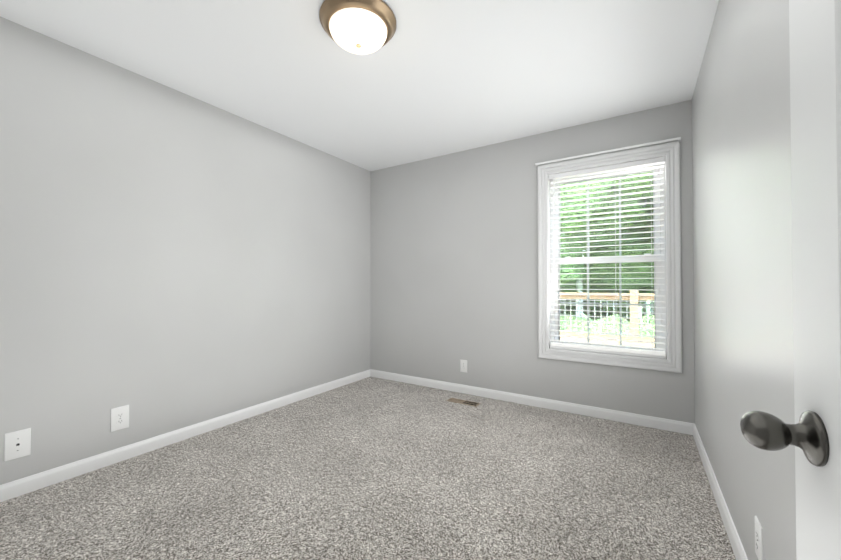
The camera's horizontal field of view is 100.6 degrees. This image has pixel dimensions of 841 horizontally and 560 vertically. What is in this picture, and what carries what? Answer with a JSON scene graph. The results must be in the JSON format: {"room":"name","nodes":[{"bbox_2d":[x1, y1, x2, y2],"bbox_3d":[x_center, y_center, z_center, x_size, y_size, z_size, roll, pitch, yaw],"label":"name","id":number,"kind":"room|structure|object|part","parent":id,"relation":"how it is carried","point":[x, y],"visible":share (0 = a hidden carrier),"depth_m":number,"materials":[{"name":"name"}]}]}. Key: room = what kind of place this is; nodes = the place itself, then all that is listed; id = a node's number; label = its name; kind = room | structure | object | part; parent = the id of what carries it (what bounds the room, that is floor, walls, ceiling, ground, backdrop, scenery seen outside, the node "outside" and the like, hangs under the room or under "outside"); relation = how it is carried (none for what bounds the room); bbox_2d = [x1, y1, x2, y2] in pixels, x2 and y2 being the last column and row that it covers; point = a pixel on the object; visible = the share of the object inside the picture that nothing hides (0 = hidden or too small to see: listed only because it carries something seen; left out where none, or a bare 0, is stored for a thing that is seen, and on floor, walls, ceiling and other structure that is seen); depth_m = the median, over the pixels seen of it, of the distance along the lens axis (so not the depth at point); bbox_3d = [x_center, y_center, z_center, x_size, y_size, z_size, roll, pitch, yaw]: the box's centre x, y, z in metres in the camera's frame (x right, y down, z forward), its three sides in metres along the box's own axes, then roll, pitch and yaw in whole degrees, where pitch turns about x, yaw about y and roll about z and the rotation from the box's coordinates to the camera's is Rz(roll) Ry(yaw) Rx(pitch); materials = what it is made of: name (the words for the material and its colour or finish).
{"room":"empty bedroom","nodes":[
{"label":"empty bedroom","id":0,"kind":"room"},
{"bbox_2d":[0,17,370,484],"bbox_3d":[-1.664,-0.099,2.620,0.160,2.440,4.070,0,-1,32],"label":"wall","id":1,"kind":"structure","parent":0,"point":[171,259],"depth_m":2.29,"materials":[{"name":"grey paint"}]},
{"bbox_2d":[4,428,30,461],"bbox_3d":[-2.075,0.848,1.799,0.006,0.140,0.090,0,-1,32],"label":"phone jack","id":2,"kind":"object","parent":1,"relation":"attached to","point":[17,444],"visible":1,"depth_m":1.80,"materials":[{"name":"white plastic"}]},
{"bbox_2d":[110,405,128,431],"bbox_3d":[-1.852,0.853,2.152,0.007,0.140,0.090,0,-1,32],"label":"outlet","id":3,"kind":"object","parent":1,"relation":"attached to","point":[116,414],"visible":1,"depth_m":2.15,"materials":[{"name":"white plastic"}]},
{"bbox_2d":[0,369,371,501],"bbox_3d":[-1.590,1.080,2.559,0.014,0.082,3.750,0,-1,32],"label":"baseboard","id":4,"kind":"structure","parent":1,"relation":"attached to","point":[23,486],"depth_m":2.27,"materials":[{"name":"white wood"}]},
{"bbox_2d":[0,0,718,170],"bbox_3d":[-0.306,-1.389,1.781,3.370,0.120,4.070,0,-1,32],"label":"ceiling","id":5,"kind":"structure","parent":0,"point":[432,78],"depth_m":2.12,"materials":[{"name":"white paint"}]},
{"bbox_2d":[319,0,395,53],"bbox_3d":[-0.318,-1.262,1.793,0.388,0.134,0.388,0,-1,32],"label":"flush-mount light","id":6,"kind":"object","parent":5,"relation":"attached to","point":[361,26],"visible":1,"depth_m":1.71,"materials":[{"name":"white glass"}]},
{"bbox_2d":[0,376,735,559],"bbox_3d":[-0.306,1.170,1.748,3.370,0.120,4.070,0,-1,32],"label":"floor","id":7,"kind":"structure","parent":0,"point":[371,468],"depth_m":1.83,"materials":[{"name":"carpet"}]},
{"bbox_2d":[446,398,480,406],"bbox_3d":[0.395,1.127,3.228,0.305,0.006,0.105,0,-1,32],"label":"air vent register","id":8,"kind":"object","parent":7,"relation":"on","point":[466,402],"visible":1,"depth_m":3.21,"materials":[{"name":"metal"}]},
{"bbox_2d":[370,100,694,423],"bbox_3d":[0.736,-0.088,3.419,3.050,2.440,0.160,0,-1,32],"label":"wall","id":9,"kind":"structure","parent":0,"point":[454,262],"depth_m":3.36,"materials":[{"name":"grey paint"}]},
{"bbox_2d":[460,359,466,372],"bbox_3d":[0.434,0.863,3.499,0.075,0.122,0.007,0,-1,32],"label":"outlet","id":10,"kind":"object","parent":9,"relation":"attached to","point":[463,365],"visible":1,"depth_m":3.50,"materials":[{"name":"white plastic"}]},
{"bbox_2d":[372,369,687,433],"bbox_3d":[0.694,1.090,3.327,3.000,0.082,0.014,0,-1,32],"label":"baseboard","id":11,"kind":"structure","parent":9,"relation":"attached to","point":[608,414],"depth_m":3.05,"materials":[{"name":"white wood"}]},
{"bbox_2d":[535,137,680,166],"bbox_3d":[1.474,-1.038,2.852,1.054,0.032,0.034,0,-1,32],"label":"window trim","id":12,"kind":"structure","parent":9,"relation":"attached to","point":[627,147],"depth_m":2.79,"materials":[{"name":"white wood"}]},
{"bbox_2d":[537,141,681,372],"bbox_3d":[1.525,-0.167,2.909,1.026,1.711,0.180,0,-1,32],"label":"window","id":13,"kind":"structure","parent":9,"relation":"in","point":[671,152],"depth_m":2.83,"materials":[{"name":"white wood"}]},
{"bbox_2d":[560,263,653,344],"bbox_3d":[1.539,0.200,2.927,0.718,0.698,0.008,0,-1,32],"label":"grille","id":14,"kind":"object","parent":13,"relation":"attached to","point":[620,314],"visible":0.76,"depth_m":2.90,"materials":[{"name":"white plastic"}]},
{"bbox_2d":[561,176,652,256],"bbox_3d":[1.556,-0.526,2.963,0.718,0.684,0.008,0,-1,32],"label":"grille","id":15,"kind":"object","parent":13,"relation":"attached to","point":[620,215],"visible":0.5,"depth_m":2.90,"materials":[{"name":"white plastic"}]},
{"bbox_2d":[549,156,664,180],"bbox_3d":[1.505,-0.913,2.886,0.846,0.044,0.054,0,-1,32],"label":"blind headrail","id":16,"kind":"object","parent":13,"relation":"attached to","point":[640,163],"visible":1,"depth_m":2.84,"materials":[{"name":"white plastic"}]},
{"bbox_2d":[559,181,560,284],"bbox_3d":[1.222,-0.154,3.054,0.002,1.479,0.054,0,-1,32],"label":"ladder","id":17,"kind":"object","parent":16,"relation":"hanging from","point":[559,181],"depth_m":3.04,"materials":[{"name":"white fabric"}]},
{"bbox_2d":[586,177,587,284],"bbox_3d":[1.404,-0.155,2.940,0.002,1.479,0.054,0,-1,32],"label":"ladder","id":18,"kind":"object","parent":16,"relation":"hanging from","point":[586,177],"depth_m":2.92,"materials":[{"name":"white fabric"}]},
{"bbox_2d":[615,202,616,346],"bbox_3d":[1.581,-0.156,2.828,0.002,1.479,0.054,0,-1,32],"label":"ladder","id":19,"kind":"object","parent":16,"relation":"hanging from","point":[615,245],"depth_m":2.81,"materials":[{"name":"white fabric"}]},
{"bbox_2d":[651,207,652,355],"bbox_3d":[1.787,-0.158,2.698,0.002,1.479,0.054,0,-1,32],"label":"ladder","id":20,"kind":"object","parent":16,"relation":"hanging from","point":[651,207],"depth_m":2.68,"materials":[{"name":"white fabric"}]},
{"bbox_3d":[1.505,0.585,2.867,0.830,0.026,0.052,0,-1,32],"label":"window blind bottom rail","id":21,"kind":"part","parent":13,"relation":"part of","materials":[{"name":"white plastic"}]},
{"bbox_2d":[692,0,796,559],"bbox_3d":[1.052,-0.120,0.909,0.160,2.440,4.070,0,-1,32],"label":"wall","id":22,"kind":"structure","parent":0,"point":[742,255],"depth_m":1.27,"materials":[{"name":"grey paint"}]},
{"bbox_2d":[688,423,747,559],"bbox_3d":[0.979,1.059,0.941,0.014,0.082,3.750,0,-1,32],"label":"baseboard","id":23,"kind":"structure","parent":22,"relation":"attached to","point":[737,547],"depth_m":1.67,"materials":[{"name":"white wood"}]},
{"bbox_2d":[755,516,762,559],"bbox_3d":[1.112,0.858,1.149,0.007,0.122,0.075,0,-1,32],"label":"outlet","id":24,"kind":"object","parent":22,"relation":"attached to","point":[759,542],"visible":1,"depth_m":1.14,"materials":[{"name":"white plastic"}]},
{"bbox_2d":[789,0,840,559],"bbox_3d":[0.325,0.063,0.130,0.035,2.030,0.760,0,-1,30],"label":"door leaf","id":25,"kind":"structure","parent":22,"relation":"in","point":[815,65],"depth_m":0.41,"materials":[{"name":"white wood"}]},
{"bbox_2d":[740,410,828,466],"bbox_3d":[0.485,0.188,0.406,0.169,0.062,0.062,0,-1,30],"label":"door knob","id":26,"kind":"object","parent":25,"relation":"attached to","point":[807,434],"depth_m":0.41,"materials":[{"name":"metal"}]},
{"label":"outside","id":27,"kind":"structure","parent":0,"visible":0},
{"bbox_2d":[560,290,654,347],"bbox_3d":[2.333,1.115,5.234,10.200,1.880,4.600,0,-1,32],"label":"deck","id":28,"kind":"object","parent":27,"point":[600,296],"depth_m":6.78,"materials":[{"name":"beige wood"}]},
{"bbox_2d":[583,300,649,320],"bbox_3d":[22.435,4.709,40.671,160.000,0.200,146.070,0,-1,32],"label":"ground","id":29,"kind":"structure","parent":27,"point":[639,310],"depth_m":50.03,"materials":[{"name":"green plant"}]},
{"bbox_2d":[560,172,654,343],"bbox_3d":[15.118,-7.239,24.579,59.594,25.960,40.809,0,-1,32],"label":"trees","id":30,"kind":"object","parent":29,"relation":"on","point":[611,272],"depth_m":16.13,"materials":[{"name":"green plant"}]}
]}

